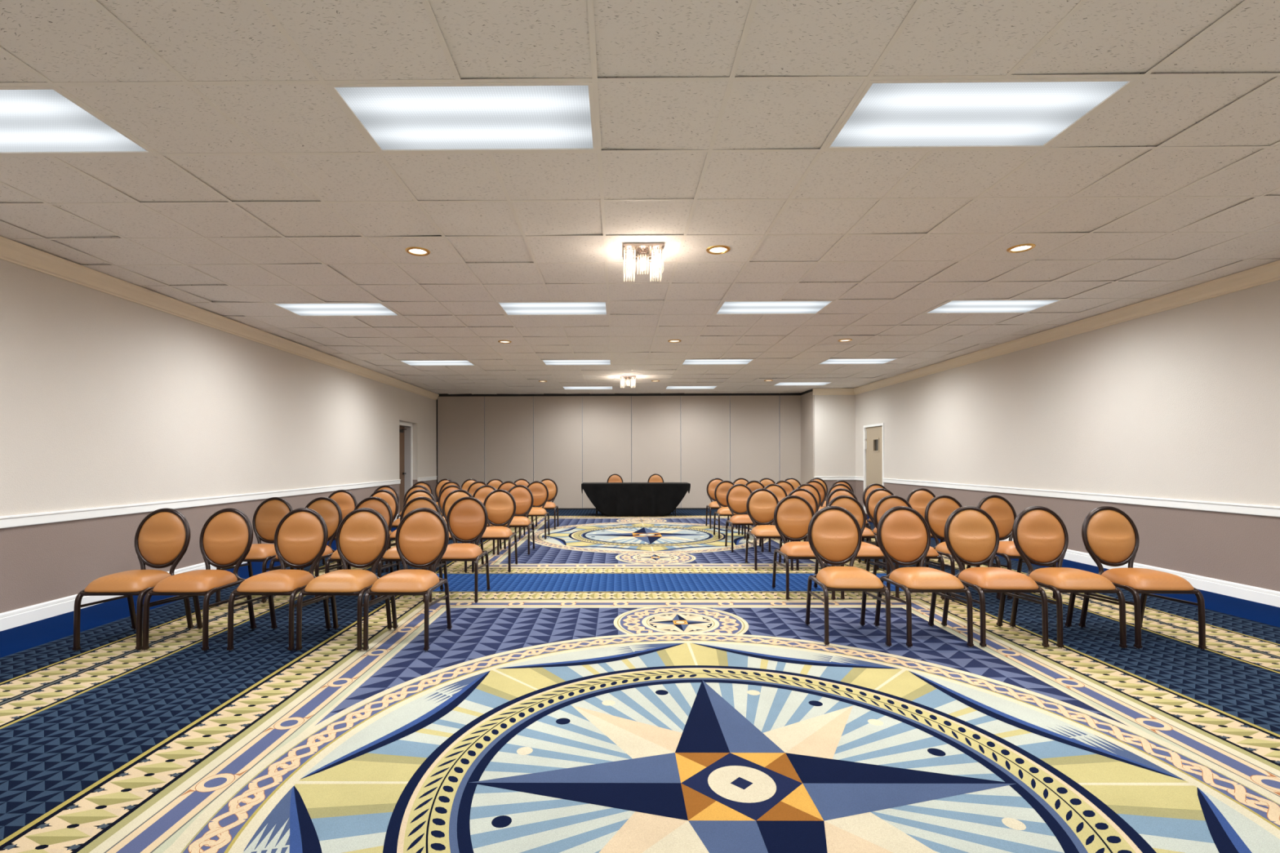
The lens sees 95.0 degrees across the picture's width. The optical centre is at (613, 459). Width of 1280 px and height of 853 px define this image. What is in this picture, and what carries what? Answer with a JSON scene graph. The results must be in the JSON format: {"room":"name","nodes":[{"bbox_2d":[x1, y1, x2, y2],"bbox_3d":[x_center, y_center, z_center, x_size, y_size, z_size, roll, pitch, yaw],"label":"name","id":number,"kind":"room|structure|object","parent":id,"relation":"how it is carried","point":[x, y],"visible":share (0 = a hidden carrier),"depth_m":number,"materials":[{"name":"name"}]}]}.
{"room":"hotel conference room","nodes":[
{"label":"hotel conference room","id":0,"kind":"room"},
{"bbox_2d":[0,258,436,613],"bbox_3d":[-4.979,-0.206,6.735,0.620,3.053,17.363,0,0,0],"label":"wall","id":1,"kind":"structure","parent":0,"point":[106,400],"depth_m":5.81,"materials":[{"name":"beige paint"}]},
{"bbox_2d":[0,514,399,631],"bbox_3d":[-4.657,1.243,6.623,0.020,0.133,17.143,0,0,0],"label":"baseboard","id":2,"kind":"structure","parent":1,"relation":"attached to","point":[28,615],"depth_m":4.83,"materials":[{"name":"white paint"}]},
{"bbox_2d":[0,479,400,528],"bbox_3d":[-4.665,0.483,5.351,0.026,0.091,14.600,0,0,0],"label":"trim","id":3,"kind":"structure","parent":1,"relation":"attached to","point":[12,521],"depth_m":5.91,"materials":[{"name":"white paint"}]},
{"bbox_2d":[0,235,439,399],"bbox_3d":[-4.635,-1.606,6.628,0.078,0.148,17.153,0,0,0],"label":"trim","id":4,"kind":"structure","parent":1,"relation":"attached to","point":[11,251],"depth_m":6.01,"materials":[{"name":"beige paint"}]},
{"bbox_2d":[399,421,413,513],"bbox_3d":[-4.833,0.233,13.215,0.210,2.155,1.132,0,0,0],"label":"door","id":5,"kind":"structure","parent":1,"relation":"in","point":[406,429],"depth_m":13.70,"materials":[{"name":"white paint"}]},
{"bbox_2d":[417,475,436,481],"bbox_3d":[-4.594,0.482,14.486,0.026,0.091,1.415,0,0,0],"label":"trim","id":6,"kind":"structure","parent":1,"relation":"attached to","point":[426,478],"depth_m":14.37,"materials":[{"name":"white paint"}]},
{"bbox_2d":[436,389,814,509],"bbox_3d":[0.476,-0.220,14.800,10.165,3.053,1.148,0,0,0],"label":"wall","id":7,"kind":"structure","parent":0,"point":[571,440],"depth_m":15.18,"materials":[{"name":"beige paint"}]},
{"bbox_2d":[0,0,1279,394],"bbox_3d":[0.560,-1.896,6.742,11.068,0.402,17.663,0,0,0],"label":"ceiling","id":8,"kind":"structure","parent":0,"point":[716,120],"depth_m":3.57,"materials":[{"name":"tile"}]},
{"bbox_2d":[0,85,155,155],"bbox_3d":[-3.128,-1.740,2.944,1.195,0.114,0.586,0,0,0],"label":"ceiling light","id":9,"kind":"object","parent":8,"relation":"attached to","point":[38,120],"visible":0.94,"depth_m":2.99,"materials":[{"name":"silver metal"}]},
{"bbox_2d":[270,301,400,316],"bbox_3d":[-3.100,-1.740,6.602,1.195,0.114,0.586,0,0,0],"label":"ceiling light","id":10,"kind":"object","parent":8,"relation":"attached to","point":[301,309],"visible":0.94,"depth_m":6.59,"materials":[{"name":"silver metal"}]},
{"bbox_2d":[405,246,430,256],"bbox_3d":[-1.590,-1.715,4.761,0.194,0.068,0.194,0,0,0],"label":"recessed light","id":11,"kind":"object","parent":8,"relation":"in","point":[414,251],"visible":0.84,"depth_m":4.78,"materials":[{"name":"gold metal"}]},
{"bbox_2d":[397,359,475,365],"bbox_3d":[-3.071,-1.740,10.259,1.195,0.114,0.586,0,0,0],"label":"ceiling light","id":12,"kind":"object","parent":8,"relation":"attached to","point":[456,362],"visible":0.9,"depth_m":10.26,"materials":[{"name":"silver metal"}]},
{"bbox_2d":[401,360,473,365],"bbox_3d":[-3.071,-1.692,10.259,1.155,0.003,0.546,0,0,0],"label":"diffuser","id":13,"kind":"object","parent":12,"relation":"attached to","point":[408,362],"depth_m":10.27,"materials":[{"name":"plastic"}]},
{"bbox_2d":[327,78,596,152],"bbox_3d":[-0.690,-1.746,2.925,1.195,0.114,0.586,0,0,0],"label":"ceiling light","id":14,"kind":"object","parent":8,"relation":"attached to","point":[473,117],"visible":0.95,"depth_m":2.89,"materials":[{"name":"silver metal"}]},
{"bbox_2d":[496,300,608,315],"bbox_3d":[-0.662,-1.746,6.583,1.195,0.114,0.586,0,0,0],"label":"ceiling light","id":15,"kind":"object","parent":8,"relation":"attached to","point":[584,308],"visible":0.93,"depth_m":6.58,"materials":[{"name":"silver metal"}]},
{"bbox_2d":[541,359,611,365],"bbox_3d":[-0.633,-1.746,10.240,1.195,0.114,0.586,0,0,0],"label":"ceiling light","id":16,"kind":"object","parent":8,"relation":"attached to","point":[603,362],"visible":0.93,"depth_m":10.30,"materials":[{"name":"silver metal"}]},
{"bbox_2d":[562,386,613,389],"bbox_3d":[-0.605,-1.746,13.898,1.195,0.114,0.586,0,0,0],"label":"ceiling light","id":17,"kind":"object","parent":8,"relation":"attached to","point":[568,387],"visible":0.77,"depth_m":13.94,"materials":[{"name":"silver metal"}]},
{"bbox_2d":[620,376,635,387],"bbox_3d":[0.296,-1.590,12.062,0.320,0.208,0.320,0,0,0],"label":"chandelier","id":18,"kind":"object","parent":8,"relation":"hanging from","point":[627,378],"visible":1,"depth_m":11.98,"materials":[{"name":"glass"}]},
{"bbox_2d":[622,243,664,281],"bbox_3d":[0.239,-1.590,4.747,0.320,0.208,0.320,0,0,0],"label":"chandelier","id":19,"kind":"object","parent":8,"relation":"hanging from","point":[642,253],"visible":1,"depth_m":4.66,"materials":[{"name":"glass"}]},
{"bbox_2d":[664,385,717,389],"bbox_3d":[1.834,-1.753,13.879,1.195,0.114,0.586,0,0,0],"label":"ceiling light","id":20,"kind":"object","parent":8,"relation":"attached to","point":[688,387],"visible":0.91,"depth_m":13.87,"materials":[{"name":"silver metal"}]},
{"bbox_2d":[666,386,716,388],"bbox_3d":[1.834,-1.704,13.879,1.155,0.003,0.546,0,0,0],"label":"diffuser","id":21,"kind":"object","parent":20,"relation":"attached to","point":[667,387],"depth_m":13.86,"materials":[{"name":"plastic"}]},
{"bbox_2d":[680,358,754,364],"bbox_3d":[1.805,-1.752,10.221,1.195,0.114,0.586,0,0,0],"label":"ceiling light","id":22,"kind":"object","parent":8,"relation":"attached to","point":[695,361],"visible":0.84,"depth_m":10.25,"materials":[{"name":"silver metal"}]},
{"bbox_2d":[706,244,730,254],"bbox_3d":[0.848,-1.721,4.742,0.194,0.068,0.194,0,0,0],"label":"recessed light","id":23,"kind":"object","parent":8,"relation":"in","point":[714,250],"visible":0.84,"depth_m":4.77,"materials":[{"name":"beige"}]},
{"bbox_2d":[714,300,835,315],"bbox_3d":[1.777,-1.752,6.564,1.195,0.114,0.586,0,0,0],"label":"ceiling light","id":24,"kind":"object","parent":8,"relation":"attached to","point":[762,307],"visible":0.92,"depth_m":6.56,"materials":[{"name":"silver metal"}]},
{"bbox_2d":[772,382,832,386],"bbox_3d":[4.267,-1.759,13.250,1.195,0.114,0.586,0,0,0],"label":"ceiling light","id":25,"kind":"object","parent":8,"relation":"attached to","point":[780,384],"visible":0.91,"depth_m":13.30,"materials":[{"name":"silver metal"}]},
{"bbox_2d":[818,357,899,364],"bbox_3d":[4.244,-1.759,10.202,1.195,0.114,0.586,0,0,0],"label":"ceiling light","id":26,"kind":"object","parent":8,"relation":"attached to","point":[832,360],"visible":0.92,"depth_m":10.20,"materials":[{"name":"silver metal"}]},
{"bbox_2d":[819,359,894,364],"bbox_3d":[4.244,-1.710,10.202,1.155,0.003,0.546,0,0,0],"label":"diffuser","id":27,"kind":"object","parent":26,"relation":"attached to","point":[828,361],"depth_m":10.21,"materials":[{"name":"plastic"}]},
{"bbox_2d":[824,72,1139,149],"bbox_3d":[1.748,-1.752,2.906,1.195,0.114,0.586,0,0,0],"label":"ceiling light","id":28,"kind":"object","parent":8,"relation":"attached to","point":[1015,113],"visible":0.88,"depth_m":2.87,"materials":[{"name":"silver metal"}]},
{"bbox_2d":[924,297,1064,313],"bbox_3d":[4.215,-1.758,6.545,1.195,0.114,0.586,0,0,0],"label":"ceiling light","id":29,"kind":"object","parent":8,"relation":"attached to","point":[953,306],"visible":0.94,"depth_m":6.55,"materials":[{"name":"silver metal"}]},
{"bbox_2d":[1006,243,1035,253],"bbox_3d":[3.286,-1.727,4.723,0.194,0.068,0.194,0,0,0],"label":"recessed light","id":30,"kind":"object","parent":8,"relation":"in","point":[1022,247],"visible":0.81,"depth_m":4.74,"materials":[{"name":"beige"}]},
{"bbox_2d":[0,509,1279,852],"bbox_3d":[0.368,1.356,6.614,11.268,0.122,17.243,0,0,0],"label":"floor","id":31,"kind":"structure","parent":0,"point":[629,684],"depth_m":2.87,"materials":[{"name":"carpet"}]},
{"bbox_2d":[72,508,193,652],"bbox_3d":[-3.445,0.841,4.247,0.446,0.927,0.564,0,0,-1],"label":"banquet chair","id":32,"kind":"object","parent":31,"relation":"on","point":[162,538],"visible":0.92,"depth_m":4.43,"materials":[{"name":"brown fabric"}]},
{"bbox_2d":[142,507,256,652],"bbox_3d":[-2.967,0.840,4.243,0.446,0.927,0.564,0,0,2],"label":"banquet chair","id":33,"kind":"object","parent":31,"relation":"on","point":[226,537],"visible":0.98,"depth_m":4.42,"materials":[{"name":"brown leather"}]},
{"bbox_2d":[215,497,293,604],"bbox_3d":[-3.370,0.841,5.567,0.446,0.927,0.564,0,0,1],"label":"banquet chair","id":34,"kind":"object","parent":31,"relation":"on","point":[268,515],"visible":0.66,"depth_m":5.76,"materials":[{"name":"brown leather"}]},
{"bbox_2d":[226,507,331,651],"bbox_3d":[-2.389,0.839,4.239,0.446,0.927,0.564,0,0,1],"label":"banquet chair","id":35,"kind":"object","parent":31,"relation":"on","point":[301,535],"visible":0.94,"depth_m":4.42,"materials":[{"name":"brown leather"}]},
{"bbox_2d":[269,497,342,603],"bbox_3d":[-2.893,0.840,5.567,0.446,0.927,0.564,0,0,0],"label":"banquet chair","id":36,"kind":"object","parent":31,"relation":"on","point":[328,508],"visible":0.38,"depth_m":5.78,"materials":[{"name":"brown leather"}]},
{"bbox_2d":[300,489,357,570],"bbox_3d":[-3.364,0.841,6.987,0.446,0.927,0.564,0,0,0],"label":"banquet chair","id":37,"kind":"object","parent":31,"relation":"on","point":[346,500],"visible":0.23,"depth_m":7.21,"materials":[{"name":"leather"}]},
{"bbox_2d":[295,507,392,652],"bbox_3d":[-1.921,0.837,4.235,0.446,0.927,0.564,0,0,2],"label":"banquet chair","id":38,"kind":"object","parent":31,"relation":"on","point":[362,535],"visible":0.91,"depth_m":4.42,"materials":[{"name":"brown leather"}]},
{"bbox_2d":[324,497,393,601],"bbox_3d":[-2.390,0.839,5.567,0.446,0.927,0.564,0,0,-1],"label":"banquet chair","id":39,"kind":"object","parent":31,"relation":"on","point":[377,504],"visible":0.19,"depth_m":5.79,"materials":[{"name":"leather"}]},
{"bbox_2d":[369,489,400,573],"bbox_3d":[-2.860,0.840,6.987,0.446,0.927,0.564,0,0,1],"label":"banquet chair","id":40,"kind":"object","parent":31,"relation":"on","point":[389,497],"visible":0.16,"depth_m":7.21,"materials":[{"name":"leather"}]},
{"bbox_2d":[373,485,399,532],"bbox_3d":[-3.304,0.841,8.217,0.446,0.927,0.564,0,0,1],"label":"banquet chair","id":41,"kind":"object","parent":31,"relation":"on","point":[389,488],"visible":0.06,"depth_m":8.46,"materials":[{"name":"leather"}]},
{"bbox_2d":[362,507,452,652],"bbox_3d":[-1.465,0.836,4.231,0.446,0.927,0.564,0,0,2],"label":"banquet chair","id":42,"kind":"object","parent":31,"relation":"on","point":[422,535],"visible":1,"depth_m":4.41,"materials":[{"name":"brown leather"}]},
{"bbox_2d":[388,484,429,549],"bbox_3d":[-2.829,0.840,8.217,0.446,0.927,0.564,0,0,1],"label":"banquet chair","id":43,"kind":"object","parent":31,"relation":"on","point":[395,524],"visible":0.08,"depth_m":8.46,"materials":[{"name":"leather"}]},
{"bbox_2d":[377,497,444,603],"bbox_3d":[-1.912,0.837,5.567,0.446,0.927,0.564,0,0,1],"label":"banquet chair","id":44,"kind":"object","parent":31,"relation":"on","point":[391,554],"visible":0.23,"depth_m":5.79,"materials":[{"name":"leather"}]},
{"bbox_2d":[385,489,435,573],"bbox_3d":[-2.390,0.839,6.987,0.446,0.927,0.564,0,0,0],"label":"banquet chair","id":45,"kind":"object","parent":31,"relation":"on","point":[418,493],"visible":0.14,"depth_m":7.22,"materials":[{"name":"leather"}]},
{"bbox_2d":[396,481,433,519],"bbox_3d":[-3.286,0.841,9.747,0.446,0.927,0.564,0,0,2],"label":"banquet chair","id":46,"kind":"object","parent":31,"relation":"on","point":[426,485],"visible":0.14,"depth_m":9.99,"materials":[{"name":"leather"}]},
{"bbox_2d":[435,478,452,506],"bbox_3d":[-3.248,0.841,11.067,0.446,0.927,0.564,0,0,1],"label":"banquet chair","id":47,"kind":"object","parent":31,"relation":"on","point":[440,483],"visible":0.2,"depth_m":11.30,"materials":[{"name":"leather"}]},
{"bbox_2d":[439,481,462,515],"bbox_3d":[-2.767,0.840,9.747,0.446,0.927,0.564,0,0,-1],"label":"banquet chair","id":48,"kind":"object","parent":31,"relation":"on","point":[448,483],"visible":0.06,"depth_m":9.99,"materials":[{"name":"leather"}]},
{"bbox_2d":[427,489,475,573],"bbox_3d":[-1.904,0.837,6.987,0.446,0.927,0.564,0,0,0],"label":"banquet chair","id":49,"kind":"object","parent":31,"relation":"on","point":[454,495],"visible":0.19,"depth_m":7.21,"materials":[{"name":"leather"}]},
{"bbox_2d":[437,484,467,543],"bbox_3d":[-2.334,0.838,8.217,0.446,0.927,0.564,0,0,1],"label":"banquet chair","id":50,"kind":"object","parent":31,"relation":"on","point":[449,489],"visible":0.2,"depth_m":8.45,"materials":[{"name":"leather"}]},
{"bbox_2d":[428,496,490,603],"bbox_3d":[-1.449,0.836,5.567,0.446,0.927,0.564,0,0,0],"label":"banquet chair","id":51,"kind":"object","parent":31,"relation":"on","point":[467,518],"visible":0.91,"depth_m":5.75,"materials":[{"name":"brown leather"}]},
{"bbox_2d":[461,478,477,490],"bbox_3d":[-2.759,0.840,11.067,0.446,0.927,0.564,0,0,2],"label":"banquet chair","id":52,"kind":"object","parent":31,"relation":"on","point":[465,485],"visible":0.1,"depth_m":11.30,"materials":[{"name":"leather"}]},
{"bbox_2d":[466,480,487,495],"bbox_3d":[-2.294,0.838,9.747,0.446,0.927,0.564,0,0,-1],"label":"banquet chair","id":53,"kind":"object","parent":31,"relation":"on","point":[473,486],"visible":0.11,"depth_m":9.98,"materials":[{"name":"leather"}]},
{"bbox_2d":[462,484,502,555],"bbox_3d":[-1.836,0.837,8.217,0.446,0.927,0.564,0,0,0],"label":"banquet chair","id":54,"kind":"object","parent":31,"relation":"on","point":[482,492],"visible":0.14,"depth_m":8.44,"materials":[{"name":"leather"}]},
{"bbox_2d":[471,488,517,573],"bbox_3d":[-1.404,0.836,6.987,0.446,0.927,0.564,0,0,0],"label":"banquet chair","id":55,"kind":"object","parent":31,"relation":"on","point":[500,504],"visible":0.81,"depth_m":7.17,"materials":[{"name":"brown leather"}]},
{"bbox_2d":[486,478,502,489],"bbox_3d":[-2.282,0.838,11.067,0.446,0.927,0.564,0,0,0],"label":"banquet chair","id":56,"kind":"object","parent":31,"relation":"on","point":[495,482],"visible":0.12,"depth_m":11.30,"materials":[{"name":"leather"}]},
{"bbox_2d":[495,480,521,535],"bbox_3d":[-1.793,0.837,9.747,0.446,0.927,0.564,0,0,0],"label":"banquet chair","id":57,"kind":"object","parent":31,"relation":"on","point":[506,486],"visible":0.19,"depth_m":9.98,"materials":[{"name":"leather"}]},
{"bbox_2d":[497,484,534,555],"bbox_3d":[-1.359,0.836,8.217,0.446,0.927,0.564,0,0,0],"label":"banquet chair","id":58,"kind":"object","parent":31,"relation":"on","point":[522,495],"visible":0.69,"depth_m":8.40,"materials":[{"name":"leather"}]},
{"bbox_2d":[514,478,529,529],"bbox_3d":[-1.783,0.837,11.067,0.446,0.927,0.564,0,0,2],"label":"banquet chair","id":59,"kind":"object","parent":31,"relation":"on","point":[522,482],"visible":0.06,"depth_m":11.30,"materials":[{"name":"leather"}]},
{"bbox_2d":[518,480,550,539],"bbox_3d":[-1.310,0.836,9.747,0.446,0.927,0.564,0,0,0],"label":"banquet chair","id":60,"kind":"object","parent":31,"relation":"on","point":[540,491],"visible":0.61,"depth_m":9.94,"materials":[{"name":"leather"}]},
{"bbox_2d":[531,478,559,529],"bbox_3d":[-1.284,0.836,11.067,0.446,0.927,0.564,0,0,1],"label":"banquet chair","id":61,"kind":"object","parent":31,"relation":"on","point":[551,485],"visible":0.59,"depth_m":11.26,"materials":[{"name":"leather"}]},
{"bbox_2d":[607,474,622,482],"bbox_3d":[0.039,0.833,14.487,0.446,0.927,0.564,0,0,0],"label":"banquet chair","id":62,"kind":"object","parent":31,"relation":"on","point":[613,477],"visible":0.19,"depth_m":14.71,"materials":[{"name":"leather"}]},
{"bbox_2d":[595,508,675,515],"bbox_3d":[0.509,0.927,13.600,2.440,0.735,0.720,0,0,0],"label":"folding table","id":63,"kind":"object","parent":31,"relation":"on","point":[596,508],"visible":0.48,"depth_m":13.32,"materials":[{"name":"brown"}]},
{"bbox_2d":[581,482,690,516],"bbox_3d":[0.510,0.922,13.590,2.483,0.734,0.821,0,0,0],"label":"tablecloth","id":64,"kind":"object","parent":63,"relation":"on","point":[610,499],"visible":1,"depth_m":13.22,"materials":[{"name":"black fabric"}]},
{"bbox_2d":[647,473,663,482],"bbox_3d":[1.062,0.830,14.487,0.446,0.927,0.564,0,0,0],"label":"banquet chair","id":65,"kind":"object","parent":31,"relation":"on","point":[655,477],"visible":0.18,"depth_m":14.71,"materials":[{"name":"leather"}]},
{"bbox_2d":[705,478,733,528],"bbox_3d":[2.001,0.828,11.087,0.446,0.927,0.564,0,0,1],"label":"banquet chair","id":66,"kind":"object","parent":31,"relation":"on","point":[713,483],"visible":0.53,"depth_m":11.28,"materials":[{"name":"leather"}]},
{"bbox_2d":[713,480,746,539],"bbox_3d":[1.918,0.828,9.727,0.446,0.927,0.564,0,0,1],"label":"banquet chair","id":67,"kind":"object","parent":31,"relation":"on","point":[721,491],"visible":0.55,"depth_m":9.92,"materials":[{"name":"leather"}]},
{"bbox_2d":[729,478,748,528],"bbox_3d":[2.480,0.826,11.087,0.446,0.927,0.564,0,0,0],"label":"banquet chair","id":68,"kind":"object","parent":31,"relation":"on","point":[739,481],"visible":0.12,"depth_m":11.33,"materials":[{"name":"leather"}]},
{"bbox_2d":[724,484,764,552],"bbox_3d":[1.861,0.828,8.387,0.446,0.927,0.564,0,0,1],"label":"banquet chair","id":69,"kind":"object","parent":31,"relation":"on","point":[737,495],"visible":0.75,"depth_m":8.57,"materials":[{"name":"leather"}]},
{"bbox_2d":[741,480,775,539],"bbox_3d":[2.395,0.827,9.727,0.446,0.927,0.564,0,0,1],"label":"banquet chair","id":70,"kind":"object","parent":31,"relation":"on","point":[753,486],"visible":0.15,"depth_m":9.96,"materials":[{"name":"leather"}]},
{"bbox_2d":[759,477,775,486],"bbox_3d":[2.964,0.825,11.087,0.446,0.927,0.564,0,0,1],"label":"banquet chair","id":71,"kind":"object","parent":31,"relation":"on","point":[765,482],"visible":0.09,"depth_m":11.33,"materials":[{"name":"leather"}]},
{"bbox_2d":[744,488,793,571],"bbox_3d":[1.855,0.828,7.037,0.446,0.927,0.564,0,0,0],"label":"banquet chair","id":72,"kind":"object","parent":31,"relation":"on","point":[762,503],"visible":0.78,"depth_m":7.22,"materials":[{"name":"brown leather"}]},
{"bbox_2d":[759,484,800,552],"bbox_3d":[2.369,0.827,8.387,0.446,0.927,0.564,0,0,-1],"label":"banquet chair","id":73,"kind":"object","parent":31,"relation":"on","point":[780,492],"visible":0.13,"depth_m":8.61,"materials":[{"name":"leather"}]},
{"bbox_2d":[774,480,794,494],"bbox_3d":[2.886,0.825,9.727,0.446,0.927,0.564,0,0,1],"label":"banquet chair","id":74,"kind":"object","parent":31,"relation":"on","point":[788,486],"visible":0.15,"depth_m":9.96,"materials":[{"name":"leather"}]},
{"bbox_2d":[784,477,800,489],"bbox_3d":[3.447,0.824,11.087,0.446,0.927,0.564,0,0,-1],"label":"banquet chair","id":75,"kind":"object","parent":31,"relation":"on","point":[795,483],"visible":0.14,"depth_m":11.32,"materials":[{"name":"leather"}]},
{"bbox_2d":[783,488,817,571],"bbox_3d":[2.336,0.827,7.037,0.446,0.927,0.564,0,0,0],"label":"banquet chair","id":76,"kind":"object","parent":31,"relation":"on","point":[805,494],"visible":0.13,"depth_m":7.26,"materials":[{"name":"leather"}]},
{"bbox_2d":[771,495,835,600],"bbox_3d":[1.807,0.828,5.627,0.446,0.927,0.564,0,0,1],"label":"banquet chair","id":77,"kind":"object","parent":31,"relation":"on","point":[793,515],"visible":0.79,"depth_m":5.82,"materials":[{"name":"brown leather"}]},
{"bbox_2d":[792,484,821,542],"bbox_3d":[2.853,0.826,8.387,0.446,0.927,0.564,0,0,-1],"label":"banquet chair","id":78,"kind":"object","parent":31,"relation":"on","point":[812,489],"visible":0.08,"depth_m":8.62,"materials":[{"name":"leather"}]},
{"bbox_2d":[805,480,826,511],"bbox_3d":[3.404,0.824,9.727,0.446,0.927,0.564,0,0,1],"label":"banquet chair","id":79,"kind":"object","parent":31,"relation":"on","point":[817,485],"visible":0.23,"depth_m":9.95,"materials":[{"name":"leather"}]},
{"bbox_2d":[809,477,827,506],"bbox_3d":[3.942,0.823,11.087,0.446,0.927,0.564,0,0,0],"label":"banquet chair","id":80,"kind":"object","parent":31,"relation":"on","point":[822,482],"visible":0.11,"depth_m":11.32,"materials":[{"name":"leather"}]},
{"bbox_2d":[804,506,891,647],"bbox_3d":[1.702,0.828,4.311,0.446,0.927,0.564,0,0,4],"label":"banquet chair","id":81,"kind":"object","parent":31,"relation":"on","point":[834,535],"visible":1,"depth_m":4.49,"materials":[{"name":"brown leather"}]},
{"bbox_2d":[826,484,871,541],"bbox_3d":[3.346,0.824,8.387,0.446,0.927,0.564,0,0,0],"label":"banquet chair","id":82,"kind":"object","parent":31,"relation":"on","point":[835,486],"visible":0.12,"depth_m":8.63,"materials":[{"name":"leather"}]},
{"bbox_2d":[831,480,867,528],"bbox_3d":[3.885,0.823,9.727,0.446,0.927,0.564,0,0,0],"label":"banquet chair","id":83,"kind":"object","parent":31,"relation":"on","point":[840,482],"visible":0.09,"depth_m":9.97,"materials":[{"name":"leather"}]},
{"bbox_2d":[826,488,879,570],"bbox_3d":[2.843,0.826,7.037,0.446,0.927,0.564,0,0,0],"label":"banquet chair","id":84,"kind":"object","parent":31,"relation":"on","point":[867,533],"visible":0.21,"depth_m":7.27,"materials":[{"name":"leather"}]},
{"bbox_2d":[824,495,890,600],"bbox_3d":[2.313,0.827,5.627,0.446,0.927,0.564,0,0,2],"label":"banquet chair","id":85,"kind":"object","parent":31,"relation":"on","point":[867,551],"visible":0.28,"depth_m":5.81,"materials":[{"name":"brown leather"}]},
{"bbox_2d":[862,483,887,547],"bbox_3d":[3.875,0.823,8.387,0.446,0.927,0.564,0,0,0],"label":"banquet chair","id":86,"kind":"object","parent":31,"relation":"on","point":[868,489],"visible":0.12,"depth_m":8.62,"materials":[{"name":"leather"}]},
{"bbox_2d":[863,488,894,570],"bbox_3d":[3.336,0.824,7.037,0.446,0.927,0.564,0,0,0],"label":"banquet chair","id":87,"kind":"object","parent":31,"relation":"on","point":[875,495],"visible":0.29,"depth_m":7.26,"materials":[{"name":"leather"}]},
{"bbox_2d":[872,495,945,599],"bbox_3d":[2.809,0.826,5.627,0.446,0.927,0.564,0,0,1],"label":"banquet chair","id":88,"kind":"object","parent":31,"relation":"on","point":[888,502],"visible":0.2,"depth_m":5.85,"materials":[{"name":"leather"}]},
{"bbox_2d":[874,506,973,648],"bbox_3d":[2.235,0.827,4.277,0.446,0.927,0.564,0,0,0],"label":"banquet chair","id":89,"kind":"object","parent":31,"relation":"on","point":[903,534],"visible":0.99,"depth_m":4.46,"materials":[{"name":"brown leather"}]},
{"bbox_2d":[906,488,964,569],"bbox_3d":[3.836,0.823,7.037,0.446,0.927,0.564,0,0,1],"label":"banquet chair","id":90,"kind":"object","parent":31,"relation":"on","point":[918,499],"visible":0.18,"depth_m":7.26,"materials":[{"name":"leather"}]},
{"bbox_2d":[924,494,1000,599],"bbox_3d":[3.321,0.824,5.627,0.446,0.927,0.564,0,0,1],"label":"banquet chair","id":91,"kind":"object","parent":31,"relation":"on","point":[937,511],"visible":0.55,"depth_m":5.83,"materials":[{"name":"brown leather"}]},
{"bbox_2d":[941,506,1048,648],"bbox_3d":[2.746,0.826,4.267,0.446,0.927,0.564,0,0,2],"label":"banquet chair","id":92,"kind":"object","parent":31,"relation":"on","point":[971,535],"visible":0.96,"depth_m":4.45,"materials":[{"name":"brown leather"}]},
{"bbox_2d":[976,494,1057,599],"bbox_3d":[3.832,0.823,5.627,0.446,0.927,0.564,0,0,0],"label":"banquet chair","id":93,"kind":"object","parent":31,"relation":"on","point":[1001,510],"visible":0.41,"depth_m":5.82,"materials":[{"name":"brown leather"}]},
{"bbox_2d":[1008,506,1127,649],"bbox_3d":[3.258,0.825,4.247,0.446,0.927,0.564,0,0,2],"label":"banquet chair","id":94,"kind":"object","parent":31,"relation":"on","point":[1040,536],"visible":0.98,"depth_m":4.43,"materials":[{"name":"brown leather"}]},
{"bbox_2d":[1078,506,1206,650],"bbox_3d":[3.772,0.823,4.223,0.446,0.927,0.564,0,0,2],"label":"banquet chair","id":95,"kind":"object","parent":31,"relation":"on","point":[1110,536],"visible":0.9,"depth_m":4.40,"materials":[{"name":"brown leather"}]},
{"bbox_2d":[813,395,855,501],"bbox_3d":[5.378,-0.232,14.755,1.007,3.053,1.163,0,0,0],"label":"wall","id":96,"kind":"structure","parent":0,"point":[834,415],"depth_m":14.17,"materials":[{"name":"beige paint"}]},
{"bbox_2d":[812,388,854,395],"bbox_3d":[5.337,-1.631,14.135,1.032,0.148,0.078,0,0,0],"label":"trim","id":97,"kind":"structure","parent":96,"relation":"attached to","point":[815,391],"depth_m":14.13,"materials":[{"name":"beige paint"}]},
{"bbox_2d":[813,475,855,479],"bbox_3d":[5.357,0.458,14.161,1.002,0.091,0.026,0,0,0],"label":"trim","id":98,"kind":"structure","parent":96,"relation":"attached to","point":[830,477],"depth_m":14.15,"materials":[{"name":"white paint"}]},
{"bbox_2d":[855,280,1279,591],"bbox_3d":[5.898,-0.233,6.651,0.200,3.053,17.363,0,0,0],"label":"wall","id":99,"kind":"structure","parent":0,"point":[1183,402],"depth_m":6.51,"materials":[{"name":"beige paint"}]},
{"bbox_2d":[863,422,884,514],"bbox_3d":[5.867,0.249,13.160,0.095,2.069,1.021,0,0,0],"label":"door","id":100,"kind":"structure","parent":99,"relation":"in","point":[873,434],"depth_m":13.20,"materials":[{"name":"white paint"}]},
{"bbox_2d":[853,260,1279,395],"bbox_3d":[5.751,-1.632,6.070,0.078,0.148,16.200,0,0,0],"label":"trim","id":101,"kind":"structure","parent":99,"relation":"attached to","point":[1270,272],"depth_m":6.71,"materials":[{"name":"beige paint"}]},
{"bbox_2d":[883,478,1279,517],"bbox_3d":[5.776,0.457,5.310,0.026,0.091,14.680,0,0,0],"label":"trim","id":102,"kind":"structure","parent":99,"relation":"attached to","point":[1252,509],"depth_m":6.66,"materials":[{"name":"white paint"}]},
{"bbox_2d":[999,537,1279,607],"bbox_3d":[5.787,1.217,6.070,0.020,0.133,16.200,0,0,0],"label":"baseboard","id":103,"kind":"structure","parent":99,"relation":"attached to","point":[1268,597],"depth_m":5.63,"materials":[{"name":"white paint"}]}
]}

